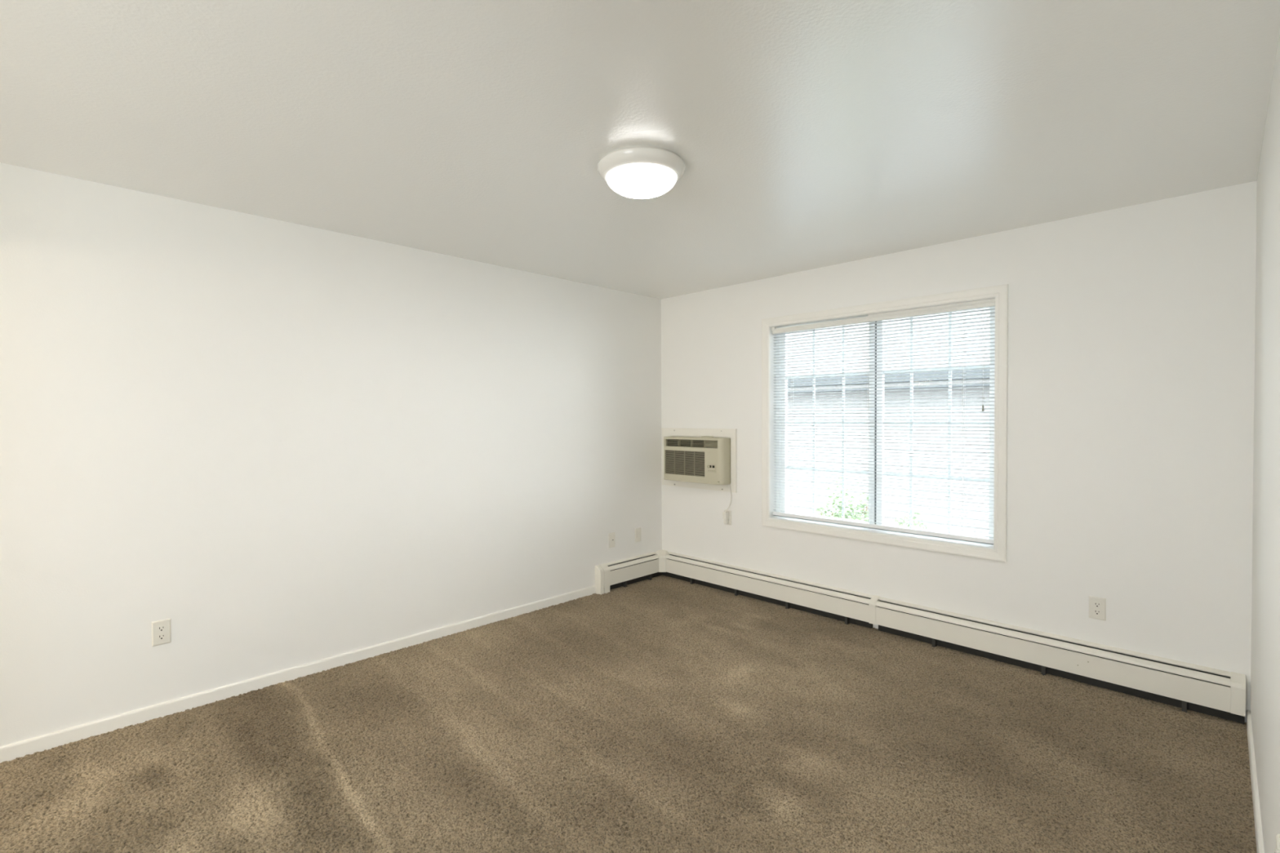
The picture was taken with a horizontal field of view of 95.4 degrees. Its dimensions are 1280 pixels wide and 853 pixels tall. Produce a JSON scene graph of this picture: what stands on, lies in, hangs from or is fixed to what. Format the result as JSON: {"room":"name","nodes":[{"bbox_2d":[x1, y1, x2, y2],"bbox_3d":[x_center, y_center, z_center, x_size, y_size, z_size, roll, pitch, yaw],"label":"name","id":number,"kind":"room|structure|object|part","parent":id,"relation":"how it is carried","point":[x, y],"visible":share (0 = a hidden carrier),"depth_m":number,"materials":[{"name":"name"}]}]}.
{"room":"empty bedroom","nodes":[
{"label":"empty bedroom","id":0,"kind":"room"},
{"bbox_2d":[0,162,662,746],"bbox_3d":[-1.486,0.199,3.617,0.170,2.590,4.920,1,1,45],"label":"wall","id":1,"kind":"structure","parent":0,"point":[286,445],"depth_m":3.04,"materials":[{"name":"white paint"}]},
{"bbox_2d":[151,618,171,646],"bbox_3d":[-2.248,0.968,2.736,0.008,0.115,0.070,1,1,45],"label":"wall outlet","id":2,"kind":"object","parent":1,"relation":"attached to","point":[161,629],"visible":1,"depth_m":2.73,"materials":[{"name":"white plastic"}]},
{"bbox_2d":[156,625,165,631],"bbox_3d":[-2.246,0.949,2.734,0.002,0.027,0.034,1,1,45],"label":"socket","id":3,"kind":"object","parent":2,"relation":"attached to","point":[159,628],"depth_m":2.73,"materials":[{"name":"grey plastic"}]},
{"bbox_2d":[156,633,166,639],"bbox_3d":[-2.246,0.988,2.735,0.002,0.027,0.034,1,1,45],"label":"socket","id":4,"kind":"object","parent":2,"relation":"attached to","point":[159,636],"depth_m":2.73,"materials":[{"name":"grey plastic"}]},
{"bbox_2d":[0,585,595,763],"bbox_3d":[-1.756,1.331,3.232,0.012,0.079,3.963,1,1,45],"label":"baseboard","id":5,"kind":"structure","parent":1,"relation":"attached to","point":[11,752],"depth_m":2.98,"materials":[{"name":"white paint"}]},
{"bbox_2d":[608,532,614,547],"bbox_3d":[-0.226,0.929,4.757,0.017,0.119,0.070,1,1,45],"label":"cable plate","id":6,"kind":"object","parent":1,"relation":"attached to","point":[611,535],"visible":1,"depth_m":4.75,"materials":[{"name":"white plastic"}]},
{"bbox_2d":[595,551,658,594],"bbox_3d":[-0.093,1.217,4.856,0.069,0.228,0.685,1,1,45],"label":"baseboard heater","id":7,"kind":"object","parent":1,"relation":"attached to","point":[624,572],"visible":1,"depth_m":4.80,"materials":[{"name":"metal"}]},
{"bbox_3d":[-0.074,1.212,4.905,0.028,0.213,0.590,1,1,45],"label":"panel","id":8,"kind":"part","parent":7,"relation":"part of","materials":[{"name":"metal"}]},
{"bbox_3d":[-0.038,1.213,4.869,0.003,0.114,0.590,1,1,45],"label":"panel","id":9,"kind":"part","parent":7,"relation":"part of","materials":[{"name":"metal"}]},
{"bbox_2d":[635,528,640,542],"bbox_3d":[-0.014,0.927,4.975,0.008,0.115,0.070,1,1,45],"label":"plate","id":10,"kind":"object","parent":1,"relation":"attached to","point":[637,531],"visible":1,"depth_m":4.97,"materials":[{"name":"white plastic"}]},
{"bbox_2d":[0,575,1257,852],"bbox_3d":[-1.254,1.384,1.532,4.324,0.019,7.263,1,1,45],"label":"floor","id":11,"kind":"structure","parent":0,"point":[662,713],"depth_m":2.41,"materials":[{"name":"carpet"}]},
{"bbox_2d":[0,0,1279,299],"bbox_3d":[-0.191,-1.180,2.214,3.964,0.200,5.040,1,1,45],"label":"ceiling","id":12,"kind":"structure","parent":0,"point":[807,135],"depth_m":2.02,"materials":[{"name":"white paint"}]},
{"bbox_2d":[597,146,685,198],"bbox_3d":[0.006,-1.025,2.416,0.364,0.118,0.364,1,1,45],"label":"ceiling lamp","id":13,"kind":"object","parent":12,"relation":"attached to","point":[631,171],"visible":1,"depth_m":2.31,"materials":[{"name":"white glass"}]},
{"bbox_3d":[0.006,-1.002,2.416,0.289,0.072,0.289,1,1,45],"label":"lamp shade","id":14,"kind":"part","parent":13,"relation":"part of","materials":[{"name":"white glass"}]},
{"bbox_2d":[661,180,1257,722],"bbox_3d":[1.534,0.182,3.958,3.624,2.590,0.170,1,1,45],"label":"wall","id":15,"kind":"structure","parent":0,"point":[1131,381],"depth_m":3.05,"materials":[{"name":"white paint"}]},
{"bbox_2d":[661,427,737,524],"bbox_3d":[0.493,0.393,4.898,0.798,0.757,0.276,1,1,45],"label":"air conditioner","id":16,"kind":"object","parent":15,"relation":"attached to","point":[706,459],"visible":1,"depth_m":4.74,"materials":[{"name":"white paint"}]},
{"bbox_2d":[665,449,704,476],"bbox_3d":[0.373,0.304,4.843,0.444,0.216,0.016,1,1,45],"label":"grille","id":17,"kind":"object","parent":16,"relation":"attached to","point":[678,463],"depth_m":4.84,"materials":[{"name":"brown"}]},
{"bbox_2d":[666,439,717,448],"bbox_3d":[0.427,0.136,4.797,0.552,0.069,0.026,1,1,45],"label":"grille","id":18,"kind":"object","parent":16,"relation":"attached to","point":[670,443],"depth_m":4.79,"materials":[{"name":"beige plastic"}]},
{"bbox_3d":[0.458,0.274,4.820,0.629,0.370,0.110,1,1,45],"label":"panel","id":19,"kind":"part","parent":16,"relation":"part of","materials":[{"name":"beige plastic"}]},
{"bbox_3d":[0.478,0.267,4.882,0.798,0.505,0.016,1,1,45],"label":"trim frame","id":20,"kind":"part","parent":16,"relation":"part of","materials":[{"name":"white paint"}]},
{"bbox_3d":[0.568,0.332,4.636,0.090,0.067,0.004,1,1,45],"label":"control panel","id":21,"kind":"part","parent":16,"relation":"part of","materials":[{"name":"beige plastic"}]},
{"bbox_3d":[0.702,0.565,4.636,0.053,0.229,0.014,0,1,8],"label":"power cord","id":22,"kind":"part","parent":16,"relation":"part of","materials":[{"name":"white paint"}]},
{"bbox_2d":[724,510,731,525],"bbox_3d":[0.703,0.731,4.672,0.070,0.115,0.008,1,1,45],"label":"wall outlet","id":23,"kind":"object","parent":15,"relation":"attached to","point":[730,512],"visible":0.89,"depth_m":4.66,"materials":[{"name":"white plastic"}]},
{"bbox_2d":[654,549,873,628],"bbox_3d":[0.832,1.215,4.483,1.906,0.221,0.107,1,1,45],"label":"baseboard heater","id":24,"kind":"object","parent":15,"relation":"attached to","point":[848,606],"visible":0.88,"depth_m":4.33,"materials":[{"name":"metal"}]},
{"bbox_2d":[769,297,995,549],"bbox_3d":[1.563,-0.024,3.922,1.498,1.455,0.165,1,1,45],"label":"window","id":25,"kind":"structure","parent":15,"relation":"in","point":[772,499],"depth_m":3.94,"materials":[{"name":"white paint"}]},
{"bbox_3d":[1.335,-0.026,4.191,0.722,1.404,0.032,1,1,45],"label":"sash","id":26,"kind":"part","parent":25,"relation":"part of","materials":[{"name":"white plastic"}]},
{"bbox_2d":[771,298,995,544],"bbox_3d":[1.529,-0.031,3.889,1.485,1.423,0.043,1,1,45],"label":"window blind","id":27,"kind":"object","parent":25,"relation":"attached to","point":[983,304],"visible":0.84,"depth_m":3.80,"materials":[{"name":"white plastic"}]},
{"bbox_3d":[1.124,-0.024,4.303,0.008,1.350,0.030,1,1,45],"label":"ladder cord","id":28,"kind":"part","parent":27,"relation":"part of","materials":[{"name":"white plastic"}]},
{"bbox_3d":[1.531,-0.019,3.897,0.008,1.350,0.030,1,1,45],"label":"ladder cord","id":29,"kind":"part","parent":27,"relation":"part of","materials":[{"name":"white fabric"}]},
{"bbox_3d":[1.536,0.664,3.905,1.473,0.024,0.027,1,1,45],"label":"rail","id":30,"kind":"part","parent":27,"relation":"part of","materials":[{"name":"white plastic"}]},
{"bbox_3d":[1.530,-0.716,3.884,1.475,0.048,0.028,1,1,45],"label":"head rail","id":31,"kind":"part","parent":27,"relation":"part of","materials":[{"name":"white plastic"}]},
{"bbox_3d":[1.939,-0.014,3.490,0.008,1.350,0.030,1,1,45],"label":"ladder cord","id":32,"kind":"part","parent":27,"relation":"part of","materials":[{"name":"white fabric"}]},
{"bbox_3d":[2.000,-0.409,3.396,0.005,0.575,0.002,1,1,45],"label":"lift cord","id":33,"kind":"part","parent":27,"relation":"part of","materials":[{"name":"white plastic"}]},
{"bbox_3d":[1.845,-0.020,3.683,0.691,1.404,0.032,1,1,45],"label":"sash","id":34,"kind":"part","parent":25,"relation":"part of","materials":[{"name":"white plastic"}]},
{"bbox_2d":[761,284,1008,562],"bbox_3d":[1.499,-0.022,3.857,1.616,1.570,0.016,1,1,45],"label":"trim","id":35,"kind":"structure","parent":15,"relation":"attached to","point":[1000,292],"depth_m":3.55,"materials":[{"name":"white paint"}]},
{"bbox_2d":[868,595,1245,724],"bbox_3d":[2.121,1.230,3.224,1.706,0.220,0.069,1,1,45],"label":"baseboard heater","id":36,"kind":"object","parent":15,"relation":"attached to","point":[1217,693],"visible":1,"depth_m":3.05,"materials":[{"name":"metal"}]},
{"bbox_3d":[2.136,1.230,3.239,1.622,0.213,0.028,1,1,45],"label":"panel","id":37,"kind":"part","parent":36,"relation":"part of","materials":[{"name":"metal"}]},
{"bbox_2d":[1088,595,1106,621],"bbox_3d":[2.368,0.942,3.016,0.070,0.115,0.008,1,1,45],"label":"wall outlet","id":38,"kind":"object","parent":15,"relation":"attached to","point":[1097,606],"visible":1,"depth_m":3.01,"materials":[{"name":"white plastic"}]},
{"bbox_2d":[1093,608,1101,615],"bbox_3d":[2.365,0.961,3.014,0.034,0.027,0.002,1,1,45],"label":"socket","id":39,"kind":"object","parent":38,"relation":"attached to","point":[1095,611],"depth_m":3.01,"materials":[{"name":"grey plastic"}]},
{"bbox_2d":[1093,601,1101,608],"bbox_3d":[2.365,0.922,3.013,0.034,0.027,0.002,1,1,45],"label":"socket","id":40,"kind":"object","parent":38,"relation":"attached to","point":[1095,604],"depth_m":3.01,"materials":[{"name":"grey plastic"}]},
{"bbox_2d":[1250,31,1279,852],"bbox_3d":[1.200,0.230,0.938,0.170,2.590,4.920,1,1,45],"label":"wall","id":41,"kind":"structure","parent":0,"point":[1265,590],"depth_m":1.83,"materials":[{"name":"white paint"}]},
{"bbox_2d":[1246,710,1264,852],"bbox_3d":[1.079,1.355,0.959,0.012,0.079,4.749,1,1,45],"label":"baseboard","id":42,"kind":"structure","parent":41,"relation":"attached to","point":[1258,827],"depth_m":2.10,"materials":[{"name":"white paint"}]},
{"bbox_2d":[1275,834,1279,852],"bbox_3d":[1.459,1.006,1.333,0.008,0.115,0.070,1,1,45],"label":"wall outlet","id":43,"kind":"object","parent":41,"relation":"attached to","point":[1277,837],"visible":1,"depth_m":1.33,"materials":[{"name":"white plastic"}]},
{"label":"outside","id":44,"kind":"structure","parent":0,"visible":0},
{"bbox_3d":[11.562,2.217,15.183,30.000,0.200,29.830,1,1,45],"label":"ground","id":45,"kind":"structure","parent":44,"visible":0},
{"bbox_2d":[815,476,868,522],"bbox_3d":[2.138,1.421,6.089,0.814,1.784,0.839,0,1,2],"label":"shrub","id":46,"kind":"object","parent":45,"relation":"on","point":[833,504],"visible":0.05,"depth_m":6.07,"materials":[{"name":"green plant"}]},
{"bbox_2d":[787,307,990,537],"bbox_3d":[5.091,-0.320,11.003,7.900,5.050,3.420,1,1,45],"label":"neighbouring house","id":47,"kind":"structure","parent":45,"relation":"on","point":[900,451],"depth_m":9.96,"materials":[{"name":"paint"}]},
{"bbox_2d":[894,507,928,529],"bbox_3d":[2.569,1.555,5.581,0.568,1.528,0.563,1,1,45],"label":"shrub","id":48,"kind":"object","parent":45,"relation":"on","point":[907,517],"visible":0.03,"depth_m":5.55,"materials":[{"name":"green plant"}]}
]}

